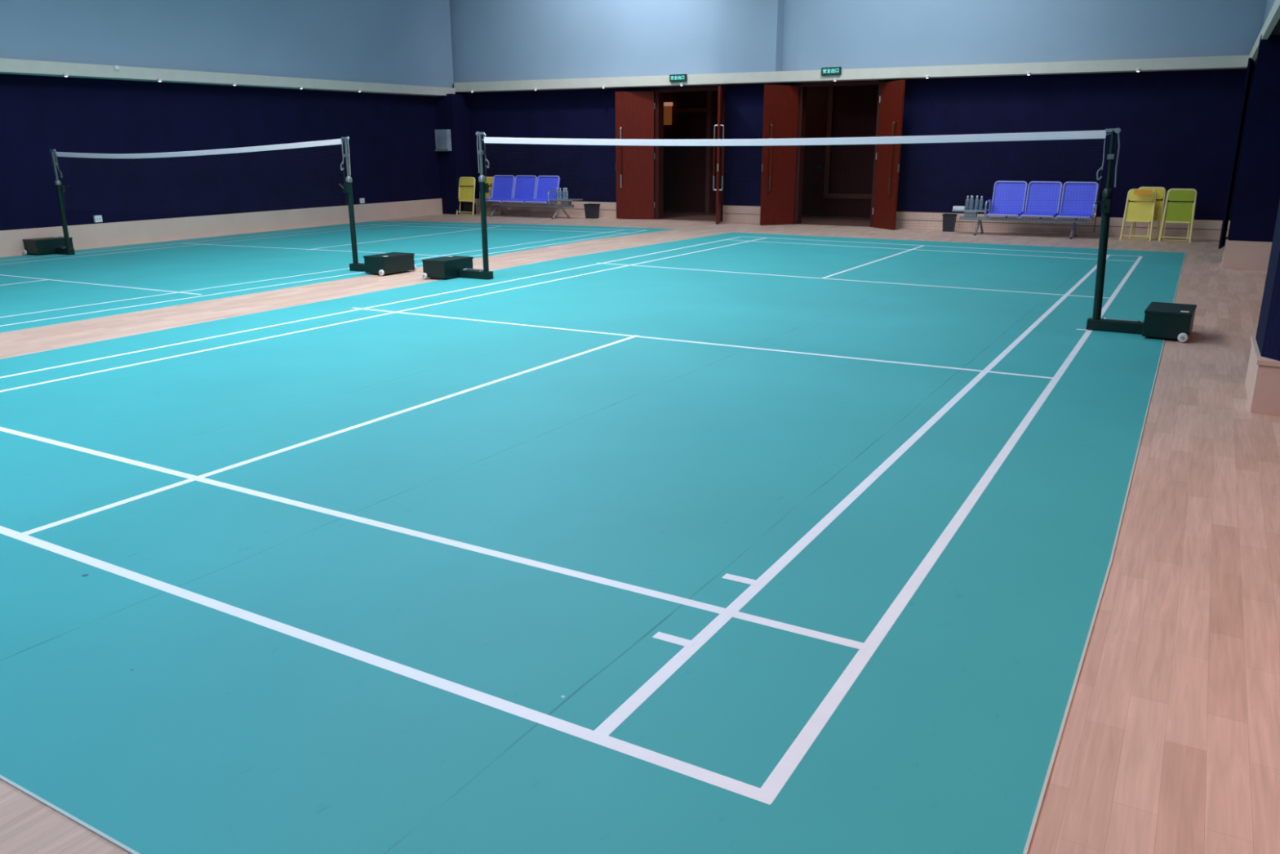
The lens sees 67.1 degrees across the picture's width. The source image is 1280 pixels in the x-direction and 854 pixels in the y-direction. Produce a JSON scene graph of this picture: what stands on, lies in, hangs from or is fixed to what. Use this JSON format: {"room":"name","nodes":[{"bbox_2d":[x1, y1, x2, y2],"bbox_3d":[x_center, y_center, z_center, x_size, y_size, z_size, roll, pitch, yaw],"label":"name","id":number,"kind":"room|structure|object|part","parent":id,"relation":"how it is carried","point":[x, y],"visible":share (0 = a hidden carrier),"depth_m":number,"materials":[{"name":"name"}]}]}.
{"room":"sports hall","nodes":[
{"label":"sports hall","id":0,"kind":"room"},
{"bbox_2d":[0,73,440,231],"bbox_3d":[-9.082,-3.612,12.851,0.199,2.710,23.361,7,17,23],"label":"wall","id":1,"kind":"structure","parent":0,"point":[393,157],"depth_m":16.13,"materials":[{"name":"blue fabric"}]},
{"bbox_2d":[93,215,102,222],"bbox_3d":[-8.236,-3.162,14.661,0.038,0.100,0.120,7,17,23],"label":"wall socket","id":2,"kind":"object","parent":1,"relation":"attached to","point":[96,218],"visible":1,"depth_m":14.64,"materials":[{"name":"white plastic"}]},
{"bbox_2d":[0,198,442,257],"bbox_3d":[-9.161,-2.350,12.720,0.030,0.355,22.439,7,17,23],"label":"baseboard","id":3,"kind":"structure","parent":1,"relation":"attached to","point":[136,232],"depth_m":16.55,"materials":[{"name":"beige wood"}]},
{"bbox_2d":[0,57,455,96],"bbox_3d":[-8.900,-4.653,12.325,0.318,0.600,23.175,7,17,23],"label":"trim","id":4,"kind":"structure","parent":1,"relation":"attached to","point":[9,66],"depth_m":15.71,"materials":[{"name":"white paint"}]},
{"bbox_2d":[359,198,364,203],"bbox_3d":[-5.773,-4.699,20.045,0.038,0.100,0.120,7,17,23],"label":"wall socket","id":5,"kind":"object","parent":1,"relation":"attached to","point":[362,200],"visible":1,"depth_m":20.02,"materials":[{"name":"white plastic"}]},
{"bbox_2d":[0,0,453,88],"bbox_3d":[-9.002,-6.373,12.014,0.398,3.920,23.383,7,17,23],"label":"wall","id":6,"kind":"structure","parent":0,"point":[388,42],"depth_m":16.66,"materials":[{"name":"paint"}]},
{"bbox_2d":[114,65,119,70],"bbox_3d":[-7.779,-5.338,14.338,0.024,0.060,0.060,9,18,29],"label":"box","id":7,"kind":"object","parent":6,"relation":"attached to","point":[116,67],"visible":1,"depth_m":14.33,"materials":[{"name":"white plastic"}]},
{"bbox_2d":[435,93,472,214],"bbox_3d":[-4.303,-6.342,22.498,0.472,2.660,0.716,7,17,23],"label":"column","id":8,"kind":"structure","parent":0,"point":[452,111],"depth_m":22.25,"materials":[{"name":"blue fabric"}]},
{"bbox_2d":[434,128,451,151],"bbox_3d":[-4.500,-6.545,22.035,0.400,0.475,0.133,9,18,29],"label":"electrical box","id":9,"kind":"object","parent":8,"relation":"attached to","point":[442,137],"visible":1,"depth_m":21.97,"materials":[{"name":"grey metal"}]},
{"bbox_3d":[-4.480,-6.532,21.960,0.230,0.400,0.012,9,18,29],"label":"door","id":10,"kind":"part","parent":9,"relation":"part of","materials":[{"name":"grey metal"}]},
{"bbox_2d":[0,211,1279,853],"bbox_3d":[-2.147,-1.551,10.709,16.950,0.124,25.600,9,18,29],"label":"floor","id":11,"kind":"structure","parent":0,"point":[1169,743],"depth_m":3.13,"materials":[{"name":"laminate"}]},
{"bbox_2d":[0,221,673,333],"bbox_3d":[-5.795,-2.278,13.075,7.091,0.004,15.237,9,18,29],"label":"mat","id":12,"kind":"object","parent":11,"relation":"on","point":[41,290],"visible":0.88,"depth_m":12.49,"materials":[{"name":"plastic"}]},
{"bbox_2d":[22,149,75,254],"bbox_3d":[-8.311,-3.156,13.552,0.652,1.435,0.597,9,18,29],"label":"net post","id":13,"kind":"object","parent":12,"relation":"on","point":[64,245],"visible":0.98,"depth_m":13.58,"materials":[{"name":"metal"}]},
{"bbox_3d":[-8.454,-2.682,13.774,0.318,0.022,0.528,9,18,29],"label":"box lid","id":14,"kind":"part","parent":13,"relation":"part of","materials":[{"name":"green paint"}]},
{"bbox_3d":[-8.023,-3.619,13.317,0.050,0.348,0.027,-1,16,-2],"label":"tie cord","id":15,"kind":"part","parent":13,"relation":"part of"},
{"bbox_2d":[338,136,416,275],"bbox_3d":[-3.169,-2.617,11.392,0.752,1.555,0.597,8,18,27],"label":"net post","id":16,"kind":"object","parent":11,"relation":"on","point":[383,264],"visible":1,"depth_m":11.39,"materials":[{"name":"black metal"}]},
{"bbox_2d":[54,138,346,213],"bbox_3d":[-5.754,-3.193,12.381,4.981,0.925,0.013,7,17,23],"label":"net","id":17,"kind":"object","parent":16,"relation":"attached to","point":[338,141],"visible":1,"depth_m":12.28,"materials":[{"name":"black fabric"}]},
{"bbox_3d":[-8.007,-3.378,13.354,0.007,0.702,0.008,9,18,29],"label":"cord","id":18,"kind":"part","parent":17,"relation":"part of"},
{"bbox_3d":[-3.500,-2.979,11.416,0.007,0.702,0.008,9,18,29],"label":"cord","id":19,"kind":"part","parent":17,"relation":"part of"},
{"bbox_3d":[-3.507,-3.194,11.345,0.050,0.348,0.027,-1,16,-4],"label":"tie cord","id":20,"kind":"part","parent":16,"relation":"part of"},
{"bbox_3d":[-3.408,-3.163,11.312,0.017,0.411,0.035,-3,16,-8],"label":"cord","id":21,"kind":"part","parent":16,"relation":"part of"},
{"bbox_3d":[-2.977,-2.035,11.452,0.318,0.022,0.528,8,18,27],"label":"box lid","id":22,"kind":"part","parent":16,"relation":"part of","materials":[{"name":"green paint"}]},
{"bbox_2d":[421,131,493,279],"bbox_3d":[-2.010,-2.466,10.785,0.752,1.590,0.597,8,18,27],"label":"net post","id":23,"kind":"object","parent":11,"relation":"on","point":[450,266],"visible":0.99,"depth_m":10.84,"materials":[{"name":"metal"}]},
{"bbox_3d":[-2.200,-1.921,11.046,0.318,0.022,0.528,8,18,27],"label":"box lid","id":24,"kind":"part","parent":23,"relation":"part of","materials":[{"name":"green paint"}]},
{"bbox_3d":[-1.895,-1.781,10.950,0.264,0.020,0.078,8,18,27],"label":"tension lever","id":25,"kind":"part","parent":23,"relation":"part of","materials":[{"name":"silver metal"}]},
{"bbox_3d":[-1.774,-2.990,10.561,0.017,0.411,0.035,-3,16,-8],"label":"cord","id":26,"kind":"part","parent":23,"relation":"part of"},
{"bbox_2d":[456,177,475,215],"bbox_3d":[-4.009,-5.327,22.244,0.582,0.844,0.166,12,20,36],"label":"folding chair","id":27,"kind":"object","parent":11,"relation":"on","point":[466,193],"visible":1,"depth_m":22.21,"materials":[{"name":"yellow plastic"}]},
{"bbox_3d":[-4.008,-5.091,22.310,0.481,0.348,0.075,12,20,36],"label":"frame","id":28,"kind":"part","parent":27,"relation":"part of","materials":[{"name":"yellow metal"}]},
{"bbox_3d":[-3.992,-5.372,22.253,0.485,0.340,0.081,12,20,36],"label":"seat","id":29,"kind":"part","parent":27,"relation":"part of","materials":[{"name":"yellow plastic"}]},
{"bbox_3d":[-3.985,-5.633,22.189,0.475,0.171,0.046,12,20,36],"label":"backrest","id":30,"kind":"part","parent":27,"relation":"part of","materials":[{"name":"yellow plastic"}]},
{"bbox_2d":[462,202,475,214],"bbox_3d":[-3.965,-5.082,22.451,0.260,0.260,0.160,9,18,29],"label":"bag","id":31,"kind":"object","parent":11,"relation":"on","point":[468,206],"visible":0.9,"depth_m":22.39,"materials":[{"name":"black fabric"}]},
{"bbox_2d":[480,177,500,214],"bbox_3d":[-3.440,-5.339,22.284,0.582,0.844,0.166,9,18,29],"label":"folding chair","id":32,"kind":"object","parent":11,"relation":"on","point":[488,179],"visible":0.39,"depth_m":22.26,"materials":[{"name":"yellow plastic"}]},
{"bbox_3d":[-3.427,-5.385,22.294,0.485,0.340,0.081,9,18,29],"label":"seat","id":33,"kind":"part","parent":32,"relation":"part of","materials":[{"name":"yellow plastic"}]},
{"bbox_3d":[-3.422,-5.647,22.231,0.475,0.171,0.046,9,18,29],"label":"backrest","id":34,"kind":"part","parent":32,"relation":"part of","materials":[{"name":"yellow plastic"}]},
{"bbox_2d":[479,174,582,218],"bbox_3d":[-2.412,-5.085,21.304,2.508,0.895,0.662,9,18,29],"label":"bench","id":35,"kind":"object","parent":11,"relation":"on","point":[500,186],"visible":0.88,"depth_m":21.48,"materials":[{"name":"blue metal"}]},
{"bbox_3d":[-3.223,-5.121,21.740,0.572,0.066,0.441,9,18,29],"label":"seat","id":36,"kind":"part","parent":35,"relation":"part of","materials":[{"name":"blue plastic"}]},
{"bbox_3d":[-3.204,-4.903,21.834,0.042,0.260,0.633,9,18,29],"label":"leg","id":37,"kind":"part","parent":35,"relation":"part of","materials":[{"name":"silver metal"}]},
{"bbox_3d":[-3.094,-5.434,21.883,0.572,0.512,0.155,9,18,29],"label":"backrest","id":38,"kind":"part","parent":35,"relation":"part of","materials":[{"name":"blue plastic"}]},
{"bbox_3d":[-2.691,-5.038,21.443,0.572,0.066,0.441,9,18,29],"label":"seat","id":39,"kind":"part","parent":35,"relation":"part of","materials":[{"name":"blue plastic"}]},
{"bbox_3d":[-2.562,-5.351,21.587,0.572,0.512,0.155,9,18,29],"label":"backrest","id":40,"kind":"part","parent":35,"relation":"part of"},
{"bbox_3d":[-2.158,-4.955,21.146,0.572,0.066,0.441,9,18,29],"label":"seat","id":41,"kind":"part","parent":35,"relation":"part of","materials":[{"name":"blue plastic"}]},
{"bbox_3d":[-2.030,-5.268,21.290,0.572,0.512,0.155,9,18,29],"label":"backrest","id":42,"kind":"part","parent":35,"relation":"part of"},
{"bbox_3d":[-1.891,-4.978,20.956,0.034,0.300,0.372,9,18,29],"label":"armrest","id":43,"kind":"part","parent":35,"relation":"part of","materials":[{"name":"silver metal"}]},
{"bbox_2d":[555,187,559,199],"bbox_3d":[-1.785,-5.052,20.870,0.062,0.231,0.062,9,18,29],"label":"water bottle","id":44,"kind":"object","parent":35,"relation":"on","point":[557,190],"visible":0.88,"depth_m":20.85,"materials":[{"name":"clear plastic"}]},
{"bbox_2d":[559,187,561,199],"bbox_3d":[-1.720,-5.039,20.823,0.062,0.231,0.062,9,18,29],"label":"water bottle","id":45,"kind":"object","parent":35,"relation":"on","point":[560,195],"visible":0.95,"depth_m":20.80,"materials":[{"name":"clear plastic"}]},
{"bbox_3d":[-1.730,-4.673,21.013,0.042,0.260,0.633,9,18,29],"label":"leg","id":46,"kind":"part","parent":35,"relation":"part of","materials":[{"name":"silver metal"}]},
{"bbox_2d":[562,187,565,199],"bbox_3d":[-1.641,-5.033,20.801,0.062,0.231,0.062,9,18,29],"label":"water bottle","id":47,"kind":"object","parent":35,"relation":"on","point":[563,191],"visible":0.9,"depth_m":20.78,"materials":[{"name":"clear plastic"}]},
{"bbox_2d":[564,187,568,199],"bbox_3d":[-1.577,-5.020,20.755,0.062,0.231,0.062,9,18,29],"label":"water bottle","id":48,"kind":"object","parent":35,"relation":"on","point":[566,191],"visible":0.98,"depth_m":20.74,"materials":[{"name":"clear plastic"}]},
{"bbox_2d":[583,203,599,218],"bbox_3d":[-1.040,-4.685,20.948,0.282,0.306,0.231,9,18,29],"label":"waste bin","id":49,"kind":"object","parent":11,"relation":"on","point":[590,212],"visible":0.91,"depth_m":20.88,"materials":[{"name":"plastic"}]},
{"bbox_2d":[0,232,1185,853],"bbox_3d":[0.919,-1.204,9.239,7.377,0.005,15.047,9,18,29],"label":"mat","id":50,"kind":"object","parent":11,"relation":"on","point":[729,543],"visible":0.98,"depth_m":3.48,"materials":[{"name":"plastic"}]},
{"bbox_2d":[942,213,957,231],"bbox_3d":[5.537,-3.659,17.281,0.222,0.306,0.182,9,18,29],"label":"waste bin","id":51,"kind":"object","parent":11,"relation":"on","point":[948,224],"visible":0.83,"depth_m":17.22,"materials":[{"name":"plastic"}]},
{"bbox_2d":[951,181,1098,239],"bbox_3d":[6.479,-3.685,16.305,2.257,0.895,0.662,9,18,29],"label":"bench","id":52,"kind":"object","parent":11,"relation":"on","point":[1086,185],"visible":0.97,"depth_m":16.27,"materials":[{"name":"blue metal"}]},
{"bbox_2d":[952,205,965,209],"bbox_3d":[5.538,-3.800,16.724,0.200,0.055,0.120,9,18,29],"label":"tissue box","id":53,"kind":"object","parent":52,"relation":"on","point":[954,207],"visible":0.98,"depth_m":16.68,"materials":[{"name":"white plastic"}]},
{"bbox_2d":[964,195,968,209],"bbox_3d":[5.652,-3.873,16.659,0.062,0.231,0.062,9,18,29],"label":"water bottle","id":54,"kind":"object","parent":52,"relation":"on","point":[966,206],"visible":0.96,"depth_m":16.64,"materials":[{"name":"clear plastic"}]},
{"bbox_2d":[969,195,973,209],"bbox_3d":[5.716,-3.860,16.612,0.062,0.231,0.062,9,18,29],"label":"water bottle","id":55,"kind":"object","parent":52,"relation":"on","point":[972,198],"visible":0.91,"depth_m":16.59,"materials":[{"name":"clear plastic"}]},
{"bbox_2d":[974,195,978,209],"bbox_3d":[5.790,-3.851,16.581,0.062,0.231,0.062,9,18,29],"label":"water bottle","id":56,"kind":"object","parent":52,"relation":"on","point":[976,205],"visible":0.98,"depth_m":16.57,"materials":[{"name":"clear plastic"}]},
{"bbox_3d":[5.881,-3.473,16.726,0.042,0.260,0.633,9,18,29],"label":"leg","id":57,"kind":"part","parent":52,"relation":"part of","materials":[{"name":"silver metal"}]},
{"bbox_2d":[978,195,983,209],"bbox_3d":[5.850,-3.838,16.537,0.062,0.231,0.062,9,18,29],"label":"water bottle","id":58,"kind":"object","parent":52,"relation":"on","point":[981,201],"visible":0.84,"depth_m":16.52,"materials":[{"name":"clear plastic"}]},
{"bbox_3d":[5.958,-3.741,16.536,0.034,0.300,0.372,9,18,29],"label":"armrest","id":59,"kind":"part","parent":52,"relation":"part of","materials":[{"name":"silver metal"}]},
{"bbox_3d":[6.217,-3.635,16.434,0.514,0.066,0.441,9,18,29],"label":"seat","id":60,"kind":"part","parent":52,"relation":"part of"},
{"bbox_3d":[6.345,-3.949,16.577,0.514,0.512,0.155,9,18,29],"label":"backrest","id":61,"kind":"part","parent":52,"relation":"part of","materials":[{"name":"blue plastic"}]},
{"bbox_3d":[6.695,-3.561,16.167,0.514,0.066,0.441,9,18,29],"label":"seat","id":62,"kind":"part","parent":52,"relation":"part of","materials":[{"name":"blue plastic"}]},
{"bbox_3d":[6.824,-3.874,16.310,0.514,0.512,0.155,9,18,29],"label":"backrest","id":63,"kind":"part","parent":52,"relation":"part of","materials":[{"name":"blue plastic"}]},
{"bbox_3d":[7.193,-3.268,15.995,0.042,0.260,0.633,9,18,29],"label":"leg","id":64,"kind":"part","parent":52,"relation":"part of","materials":[{"name":"silver metal"}]},
{"bbox_3d":[7.174,-3.486,15.900,0.514,0.066,0.441,9,18,29],"label":"seat","id":65,"kind":"part","parent":52,"relation":"part of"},
{"bbox_3d":[7.303,-3.799,16.044,0.514,0.512,0.155,9,18,29],"label":"backrest","id":66,"kind":"part","parent":52,"relation":"part of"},
{"bbox_3d":[7.413,-3.514,15.725,0.034,0.300,0.372,9,18,29],"label":"armrest","id":67,"kind":"part","parent":52,"relation":"part of","materials":[{"name":"silver metal"}]},
{"bbox_2d":[1120,188,1156,240],"bbox_3d":[8.008,-3.408,15.482,0.462,0.795,0.158,9,18,29],"label":"folding chair","id":68,"kind":"object","parent":11,"relation":"on","point":[1135,211],"visible":1,"depth_m":15.47,"materials":[{"name":"yellow plastic"}]},
{"bbox_3d":[8.010,-3.197,15.545,0.361,0.348,0.075,9,18,29],"label":"frame","id":69,"kind":"part","parent":68,"relation":"part of","materials":[{"name":"yellow metal"}]},
{"bbox_3d":[8.021,-3.451,15.494,0.365,0.320,0.078,9,18,29],"label":"seat","id":70,"kind":"part","parent":68,"relation":"part of","materials":[{"name":"yellow plastic"}]},
{"bbox_3d":[8.025,-3.697,15.432,0.355,0.161,0.045,9,18,29],"label":"backrest","id":71,"kind":"part","parent":68,"relation":"part of","materials":[{"name":"yellow plastic"}]},
{"bbox_2d":[1133,189,1152,194],"bbox_3d":[7.997,-3.733,15.330,0.270,0.079,0.041,9,18,29],"label":"pouch","id":72,"kind":"object","parent":68,"relation":"hanging from","point":[1135,191],"visible":1,"depth_m":15.32,"materials":[{"name":"fabric"}]},
{"bbox_2d":[1086,128,1196,342],"bbox_3d":[3.885,-1.491,7.396,0.797,1.540,0.597,10,19,31],"label":"net post","id":73,"kind":"object","parent":11,"relation":"on","point":[1162,320],"visible":1,"depth_m":7.41,"materials":[{"name":"metal"}]},
{"bbox_2d":[481,129,1111,232],"bbox_3d":[0.932,-2.311,9.008,6.215,0.808,0.013,9,18,30],"label":"net","id":74,"kind":"object","parent":73,"relation":"attached to","point":[1078,135],"visible":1,"depth_m":8.55,"materials":[{"name":"black fabric"}]},
{"bbox_3d":[-1.688,-2.742,10.567,0.007,0.702,0.008,9,18,29],"label":"cord","id":75,"kind":"part","parent":74,"relation":"part of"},
{"bbox_3d":[3.551,-1.861,7.454,0.007,0.702,0.008,9,18,29],"label":"cord","id":76,"kind":"part","parent":74,"relation":"part of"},
{"bbox_3d":[3.537,-2.067,7.385,0.042,0.348,0.033,-3,16,-10],"label":"tie cord","id":77,"kind":"part","parent":73,"relation":"part of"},
{"bbox_3d":[3.630,-2.037,7.345,0.012,0.411,0.046,-7,17,-23],"label":"cord","id":78,"kind":"part","parent":73,"relation":"part of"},
{"bbox_3d":[3.795,-0.844,7.605,0.264,0.020,0.078,10,19,31],"label":"tension lever","id":79,"kind":"part","parent":73,"relation":"part of","materials":[{"name":"silver metal"}]},
{"bbox_3d":[4.089,-0.908,7.429,0.318,0.022,0.528,10,19,31],"label":"box lid","id":80,"kind":"part","parent":73,"relation":"part of","materials":[{"name":"green paint"}]},
{"bbox_2d":[1128,186,1165,239],"bbox_3d":[8.203,-3.449,15.572,0.462,0.825,0.163,9,18,29],"label":"folding chair","id":81,"kind":"object","parent":11,"relation":"on","point":[1161,191],"visible":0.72,"depth_m":15.51,"materials":[{"name":"yellow plastic"}]},
{"bbox_3d":[8.204,-3.224,15.637,0.361,0.348,0.075,9,18,29],"label":"frame","id":82,"kind":"part","parent":81,"relation":"part of","materials":[{"name":"yellow metal"}]},
{"bbox_3d":[8.216,-3.494,15.583,0.365,0.332,0.080,9,18,29],"label":"seat","id":83,"kind":"part","parent":81,"relation":"part of","materials":[{"name":"yellow plastic"}]},
{"bbox_3d":[8.221,-3.749,15.521,0.355,0.167,0.046,9,18,29],"label":"backrest","id":84,"kind":"part","parent":81,"relation":"part of","materials":[{"name":"yellow plastic"}]},
{"bbox_2d":[1158,188,1196,242],"bbox_3d":[8.493,-3.340,15.211,0.462,0.810,0.160,9,18,29],"label":"folding chair","id":85,"kind":"object","parent":11,"relation":"on","point":[1179,212],"visible":1,"depth_m":15.19,"materials":[{"name":"plastic"}]},
{"bbox_3d":[8.495,-3.121,15.275,0.361,0.348,0.075,9,18,29],"label":"frame","id":86,"kind":"part","parent":85,"relation":"part of","materials":[{"name":"yellow metal"}]},
{"bbox_3d":[8.506,-3.383,15.222,0.365,0.326,0.079,9,18,29],"label":"seat","id":87,"kind":"part","parent":85,"relation":"part of","materials":[{"name":"green plastic"}]},
{"bbox_3d":[8.511,-3.634,15.160,0.355,0.164,0.045,9,18,29],"label":"backrest","id":88,"kind":"part","parent":85,"relation":"part of","materials":[{"name":"green plastic"}]},
{"bbox_2d":[724,0,784,73],"bbox_3d":[2.193,-8.431,18.236,1.060,3.420,0.350,9,18,29],"label":"column","id":89,"kind":"structure","parent":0,"point":[754,28],"depth_m":18.34,"materials":[{"name":"paint"}]},
{"bbox_2d":[663,84,878,217],"bbox_3d":[2.842,-5.953,20.447,8.200,3.000,2.500,9,18,29],"label":"wall","id":90,"kind":"structure","parent":0,"point":[855,107],"depth_m":21.25,"materials":[{"name":"brown wood"}]},
{"bbox_2d":[663,102,672,124],"bbox_3d":[0.585,-7.357,22.660,0.360,0.500,0.110,9,18,29],"label":"wall lamp","id":91,"kind":"object","parent":90,"relation":"attached to","point":[667,105],"visible":0.56,"depth_m":22.58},
{"bbox_2d":[673,90,712,213],"bbox_3d":[1.221,-6.506,22.587,0.980,2.900,0.100,9,18,29],"label":"trim","id":92,"kind":"structure","parent":90,"relation":"attached to","point":[708,109],"depth_m":22.36,"materials":[{"name":"brown wood"}]},
{"bbox_2d":[823,86,871,199],"bbox_3d":[4.878,-6.114,20.521,1.890,2.460,0.060,9,18,29],"label":"trim","id":93,"kind":"structure","parent":90,"relation":"attached to","point":[831,89],"depth_m":20.95,"materials":[{"name":"brown wood"}]},
{"bbox_2d":[448,0,1266,220],"bbox_3d":[2.962,-7.046,18.440,17.050,6.200,0.200,9,18,29],"label":"wall","id":94,"kind":"structure","parent":0,"point":[1179,128],"depth_m":17.26,"materials":[{"name":"blue paint"}]},
{"bbox_2d":[474,198,653,219],"bbox_3d":[-1.837,-4.936,21.792,4.938,0.330,0.034,9,18,29],"label":"baseboard","id":95,"kind":"structure","parent":94,"relation":"attached to","point":[578,207],"depth_m":21.88,"materials":[{"name":"beige wood"}]},
{"bbox_2d":[615,91,654,218],"bbox_3d":[-0.104,-5.707,20.334,0.841,2.578,0.206,4,16,13],"label":"door","id":96,"kind":"structure","parent":94,"relation":"in","point":[634,110],"depth_m":20.30,"materials":[{"name":"red wood"}]},
{"bbox_3d":[-0.397,-5.678,20.348,0.030,1.249,0.078,4,16,13],"label":"handle","id":97,"kind":"part","parent":96,"relation":"part of","materials":[{"name":"metal"}]},
{"bbox_2d":[669,74,687,81],"bbox_3d":[0.760,-6.962,19.250,0.370,0.135,0.054,9,18,29],"label":"exit sign","id":98,"kind":"object","parent":94,"relation":"attached to","point":[673,77],"visible":1,"depth_m":19.22,"materials":[{"name":"green plastic"}]},
{"bbox_2d":[653,86,725,222],"bbox_3d":[1.058,-5.631,19.990,1.620,2.640,0.222,9,18,29],"label":"trim","id":99,"kind":"structure","parent":94,"relation":"attached to","point":[659,94],"depth_m":20.14,"materials":[{"name":"brown wood"}]},
{"bbox_2d":[712,85,724,223],"bbox_3d":[1.577,-5.369,19.132,0.206,2.578,0.788,2,16,9],"label":"door","id":100,"kind":"structure","parent":94,"relation":"in","point":[720,151],"depth_m":18.91,"materials":[{"name":"red wood"}]},
{"bbox_3d":[1.477,-5.272,18.903,0.078,1.249,0.030,2,16,9],"label":"handle","id":101,"kind":"part","parent":100,"relation":"part of","materials":[{"name":"metal"}]},
{"bbox_3d":[1.577,-5.368,19.129,0.044,2.578,0.772,2,16,9],"label":"panel","id":102,"kind":"part","parent":100,"relation":"part of","materials":[{"name":"red wood"}]},
{"bbox_3d":[1.598,-5.267,18.885,0.078,1.249,0.030,2,16,9],"label":"handle","id":103,"kind":"part","parent":100,"relation":"part of","materials":[{"name":"metal"}]},
{"bbox_2d":[722,204,792,224],"bbox_3d":[2.361,-4.281,19.452,1.516,0.330,0.034,9,18,29],"label":"baseboard","id":104,"kind":"structure","parent":94,"relation":"attached to","point":[733,212],"depth_m":19.60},
{"bbox_2d":[760,84,799,225],"bbox_3d":[2.682,-5.209,18.561,0.781,2.578,0.206,-8,18,-26],"label":"door","id":105,"kind":"structure","parent":94,"relation":"in","point":[780,103],"depth_m":18.52,"materials":[{"name":"red wood"}]},
{"bbox_3d":[2.480,-5.133,18.406,0.030,1.249,0.078,-8,18,-26],"label":"handle","id":106,"kind":"part","parent":105,"relation":"part of","materials":[{"name":"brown metal"}]},
{"bbox_2d":[821,66,841,75],"bbox_3d":[3.513,-6.532,17.716,0.370,0.135,0.054,9,18,29],"label":"exit sign","id":107,"kind":"object","parent":94,"relation":"attached to","point":[830,70],"visible":1,"depth_m":17.69,"materials":[{"name":"green plastic"}]},
{"bbox_2d":[792,80,884,226],"bbox_3d":[3.797,-5.204,18.463,1.670,2.640,0.222,9,18,29],"label":"trim","id":108,"kind":"structure","parent":94,"relation":"attached to","point":[802,87],"depth_m":18.53,"materials":[{"name":"brown wood"}]},
{"bbox_2d":[453,54,1248,93],"bbox_3d":[2.437,-6.719,18.537,15.824,0.320,0.320,9,18,29],"label":"trim","id":109,"kind":"structure","parent":94,"relation":"attached to","point":[1224,62],"depth_m":17.28,"materials":[{"name":"white paint"}]},
{"bbox_2d":[871,80,905,229],"bbox_3d":[4.524,-4.942,17.606,0.206,2.578,0.752,-5,17,-18],"label":"door","id":110,"kind":"structure","parent":94,"relation":"in","point":[891,99],"depth_m":17.54,"materials":[{"name":"red wood"}]},
{"bbox_3d":[4.543,-4.845,17.377,0.078,1.249,0.030,-5,17,-16],"label":"handle","id":111,"kind":"part","parent":110,"relation":"part of","materials":[{"name":"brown metal"}]},
{"bbox_2d":[895,211,1230,239],"bbox_3d":[7.226,-3.507,16.744,6.378,0.300,0.034,9,18,29],"label":"baseboard","id":112,"kind":"structure","parent":94,"relation":"attached to","point":[1202,228],"depth_m":16.68,"materials":[{"name":"beige wood"}]},
{"bbox_2d":[1227,35,1279,242],"bbox_3d":[7.686,-3.365,11.331,1.020,2.315,0.550,9,18,29],"label":"wall","id":113,"kind":"structure","parent":0,"point":[1256,199],"depth_m":11.31,"materials":[{"name":"blue fabric"}]},
{"bbox_2d":[1217,57,1254,248],"bbox_3d":[7.263,-3.305,11.754,0.026,2.200,0.506,11,19,34],"label":"curtain","id":114,"kind":"object","parent":113,"relation":"hanging from","point":[1251,62],"visible":0.98,"depth_m":11.66,"materials":[{"name":"blue fabric"}]},
{"bbox_2d":[1221,236,1271,270],"bbox_3d":[7.681,-2.091,11.698,1.040,0.335,0.590,9,18,29],"label":"baseboard","id":115,"kind":"structure","parent":113,"relation":"attached to","point":[1237,255],"depth_m":11.59,"materials":[{"name":"beige wood"}]},
{"bbox_2d":[1253,18,1279,65],"bbox_3d":[4.093,-2.818,5.028,1.010,0.120,23.000,9,18,29],"label":"ceiling","id":116,"kind":"structure","parent":0,"point":[1276,31],"depth_m":10.55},
{"bbox_2d":[1255,200,1279,360],"bbox_3d":[3.919,-1.526,4.973,0.910,2.355,0.760,9,18,29],"label":"column","id":117,"kind":"structure","parent":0,"point":[1268,333],"depth_m":5.23,"materials":[{"name":"blue fabric"}]},
{"bbox_2d":[1244,335,1279,416],"bbox_3d":[3.909,-0.251,5.334,0.930,0.295,0.855,9,18,29],"label":"baseboard","id":118,"kind":"structure","parent":117,"relation":"attached to","point":[1262,383],"depth_m":5.22,"materials":[{"name":"beige wood"}]},
{"bbox_2d":[1262,0,1275,27],"bbox_3d":[4.090,-4.517,4.484,0.950,3.435,22.900,9,18,29],"label":"wall","id":119,"kind":"structure","parent":0,"point":[1269,3],"depth_m":13.63,"materials":[{"name":"paint"}]},
{"bbox_2d":[1247,0,1279,63],"bbox_3d":[3.631,-2.821,5.113,0.127,0.160,22.681,9,18,29],"label":"trim","id":120,"kind":"structure","parent":119,"relation":"attached to","point":[1273,16],"depth_m":10.16,"materials":[{"name":"white paint"}]}
]}

